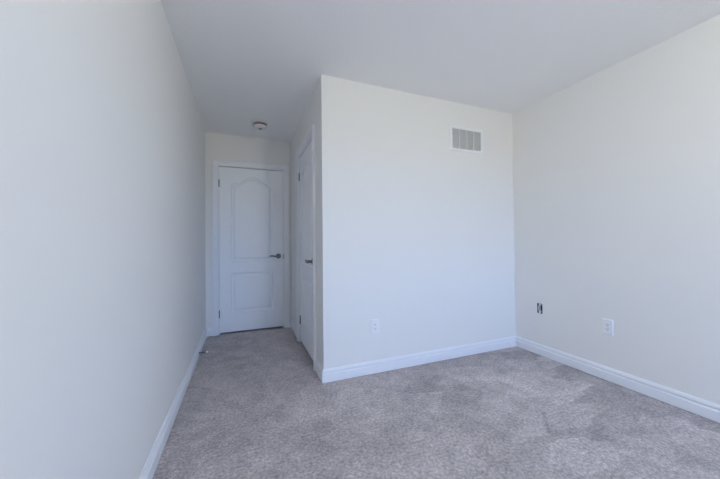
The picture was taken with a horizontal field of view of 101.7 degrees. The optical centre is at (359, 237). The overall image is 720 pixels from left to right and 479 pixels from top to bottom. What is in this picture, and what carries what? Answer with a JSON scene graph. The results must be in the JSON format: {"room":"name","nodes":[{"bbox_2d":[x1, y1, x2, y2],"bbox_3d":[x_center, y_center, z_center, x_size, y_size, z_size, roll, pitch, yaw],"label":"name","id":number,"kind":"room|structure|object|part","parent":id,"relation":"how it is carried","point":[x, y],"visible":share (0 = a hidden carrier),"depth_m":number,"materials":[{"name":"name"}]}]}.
{"room":"empty bedroom","nodes":[
{"label":"empty bedroom","id":0,"kind":"room"},
{"bbox_2d":[0,0,205,478],"bbox_3d":[-0.933,-0.093,1.056,0.120,2.440,7.440,0,-1,-22],"label":"wall","id":1,"kind":"structure","parent":0,"point":[103,227],"depth_m":0.88,"materials":[{"name":"white paint"}]},
{"bbox_2d":[139,328,206,478],"bbox_3d":[-0.674,1.063,0.600,0.016,0.103,6.200,0,-1,-22],"label":"baseboard","id":2,"kind":"structure","parent":1,"relation":"attached to","point":[148,471],"depth_m":1.71,"materials":[{"name":"white paint"}]},
{"bbox_2d":[205,132,290,327],"bbox_3d":[-0.441,-0.055,4.115,3.063,2.440,0.120,0,-1,-22],"label":"wall","id":3,"kind":"structure","parent":0,"point":[217,146],"depth_m":3.60,"materials":[{"name":"white paint"}]},
{"bbox_2d":[207,327,211,335],"bbox_3d":[-1.792,1.115,3.482,0.075,0.103,0.016,0,-1,-22],"label":"baseboard","id":4,"kind":"structure","parent":3,"relation":"attached to","point":[209,329],"depth_m":3.48,"materials":[{"name":"white paint"}]},
{"bbox_2d":[218,166,283,332],"bbox_3d":[-1.350,0.138,3.673,0.763,2.016,0.098,0,-1,-22],"label":"door","id":5,"kind":"structure","parent":3,"relation":"in","point":[251,292],"depth_m":3.68,"materials":[{"name":"white paint"}]},
{"bbox_3d":[-1.350,0.672,3.687,0.490,0.484,0.016,0,-1,-22],"label":"panel","id":6,"kind":"part","parent":5,"relation":"part of","materials":[{"name":"white paint"}]},
{"bbox_3d":[-1.359,-0.235,3.700,0.490,1.050,0.016,0,-1,-22],"label":"arched panel","id":7,"kind":"part","parent":5,"relation":"part of","materials":[{"name":"white paint"}]},
{"bbox_2d":[212,159,289,335],"bbox_3d":[-1.369,0.109,3.728,0.908,2.119,0.146,0,-1,-22],"label":"door frame","id":8,"kind":"structure","parent":3,"relation":"attached to","point":[216,163],"depth_m":3.61,"materials":[{"name":"white paint"}]},
{"bbox_2d":[290,76,323,368],"bbox_3d":[-0.553,-0.068,3.111,0.110,2.440,1.662,0,-1,-22],"label":"wall","id":9,"kind":"structure","parent":0,"point":[312,115],"depth_m":2.52,"materials":[{"name":"white paint"}]},
{"bbox_2d":[290,319,296,337],"bbox_3d":[-0.802,1.107,3.579,0.016,0.103,0.570,0,-1,-22],"label":"baseboard","id":10,"kind":"structure","parent":9,"relation":"attached to","point":[292,325],"depth_m":3.59,"materials":[{"name":"white paint"}]},
{"bbox_2d":[299,141,312,359],"bbox_3d":[-0.550,0.119,2.935,0.098,2.020,0.715,0,-1,-22],"label":"door","id":11,"kind":"structure","parent":9,"relation":"in","point":[305,175],"depth_m":2.94,"materials":[{"name":"white paint"}]},
{"bbox_3d":[-0.523,0.655,2.933,0.016,0.484,0.470,0,-1,-22],"label":"panel","id":12,"kind":"part","parent":11,"relation":"part of","materials":[{"name":"white paint"}]},
{"bbox_3d":[-0.532,-0.252,2.946,0.016,1.050,0.470,0,-1,-22],"label":"arched panel","id":13,"kind":"part","parent":11,"relation":"part of","materials":[{"name":"white paint"}]},
{"bbox_2d":[296,125,316,370],"bbox_3d":[-0.502,0.087,2.951,0.136,2.124,0.860,0,-1,-22],"label":"door frame","id":14,"kind":"structure","parent":9,"relation":"attached to","point":[310,136],"depth_m":2.76,"materials":[{"name":"white paint"}]},
{"bbox_2d":[315,358,322,381],"bbox_3d":[-0.334,1.085,2.404,0.016,0.103,0.256,0,-1,-22],"label":"baseboard","id":15,"kind":"structure","parent":9,"relation":"attached to","point":[318,368],"depth_m":2.40,"materials":[{"name":"white paint"}]},
{"bbox_2d":[321,75,515,368],"bbox_3d":[0.641,-0.085,2.753,2.063,2.440,0.110,0,-1,-22],"label":"wall","id":16,"kind":"structure","parent":0,"point":[418,232],"depth_m":2.62,"materials":[{"name":"white paint"}]},
{"bbox_2d":[371,319,378,333],"bbox_3d":[0.127,0.745,2.468,0.074,0.120,0.009,0,-1,-22],"label":"wall outlet","id":17,"kind":"object","parent":16,"relation":"attached to","point":[374,322],"visible":1,"depth_m":2.46,"materials":[{"name":"white plastic"}]},
{"bbox_2d":[373,322,376,330],"bbox_3d":[0.127,0.745,2.467,0.034,0.068,0.007,0,-1,-22],"label":"receptacle","id":18,"kind":"object","parent":17,"relation":"attached to","point":[374,323],"depth_m":2.46,"materials":[{"name":"white plastic"}]},
{"bbox_2d":[322,336,515,383],"bbox_3d":[0.669,1.079,2.675,2.079,0.103,0.016,0,-1,-22],"label":"baseboard","id":19,"kind":"structure","parent":16,"relation":"attached to","point":[393,363],"depth_m":2.59,"materials":[{"name":"white paint"}]},
{"bbox_2d":[450,125,482,153],"bbox_3d":[1.044,-0.960,2.862,0.401,0.242,0.014,0,-1,-22],"label":"air vent","id":20,"kind":"object","parent":16,"relation":"in","point":[463,139],"visible":1,"depth_m":2.86,"materials":[{"name":"white plastic"}]},
{"bbox_2d":[152,326,719,478],"bbox_3d":[0.557,1.160,1.627,3.303,0.080,7.440,0,-1,-22],"label":"floor","id":21,"kind":"structure","parent":0,"point":[255,405],"depth_m":1.76,"materials":[{"name":"carpet"}]},
{"bbox_2d":[161,0,719,141],"bbox_3d":[0.532,-1.370,1.663,3.303,0.100,7.440,0,-1,-22],"label":"ceiling","id":22,"kind":"structure","parent":0,"point":[245,62],"depth_m":2.00,"materials":[{"name":"white paint"}]},
{"bbox_2d":[253,121,266,129],"bbox_3d":[-1.119,-1.250,3.290,0.148,0.060,0.148,0,-1,-22],"label":"smoke detector","id":23,"kind":"object","parent":22,"relation":"attached to","point":[259,125],"visible":1,"depth_m":3.25,"materials":[{"name":"white plastic"}]},
{"bbox_2d":[512,14,719,404],"bbox_3d":[2.023,-0.106,2.235,0.120,2.440,7.440,0,-1,-22],"label":"wall","id":24,"kind":"structure","parent":0,"point":[616,171],"depth_m":2.16,"materials":[{"name":"white paint"}]},
{"bbox_2d":[537,303,541,313],"bbox_3d":[1.759,0.678,2.831,0.065,0.092,0.052,0,-1,-22],"label":"electrical box","id":25,"kind":"object","parent":24,"relation":"attached to","point":[539,306],"visible":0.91,"depth_m":2.83,"materials":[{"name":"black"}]},
{"bbox_2d":[602,318,613,335],"bbox_3d":[1.935,0.696,2.289,0.009,0.120,0.074,0,-1,-22],"label":"wall outlet","id":26,"kind":"object","parent":24,"relation":"attached to","point":[608,325],"visible":1,"depth_m":2.28,"materials":[{"name":"white plastic"}]},
{"bbox_2d":[605,322,609,331],"bbox_3d":[1.934,0.696,2.289,0.007,0.068,0.034,0,-1,-22],"label":"receptacle","id":27,"kind":"object","parent":26,"relation":"attached to","point":[607,324],"depth_m":2.29,"materials":[{"name":"white plastic"}]},
{"bbox_2d":[516,336,719,422],"bbox_3d":[2.464,1.037,0.957,0.016,0.103,4.538,0,-1,-22],"label":"baseboard","id":28,"kind":"structure","parent":24,"relation":"attached to","point":[704,408],"depth_m":2.14,"materials":[{"name":"white paint"}]}
]}

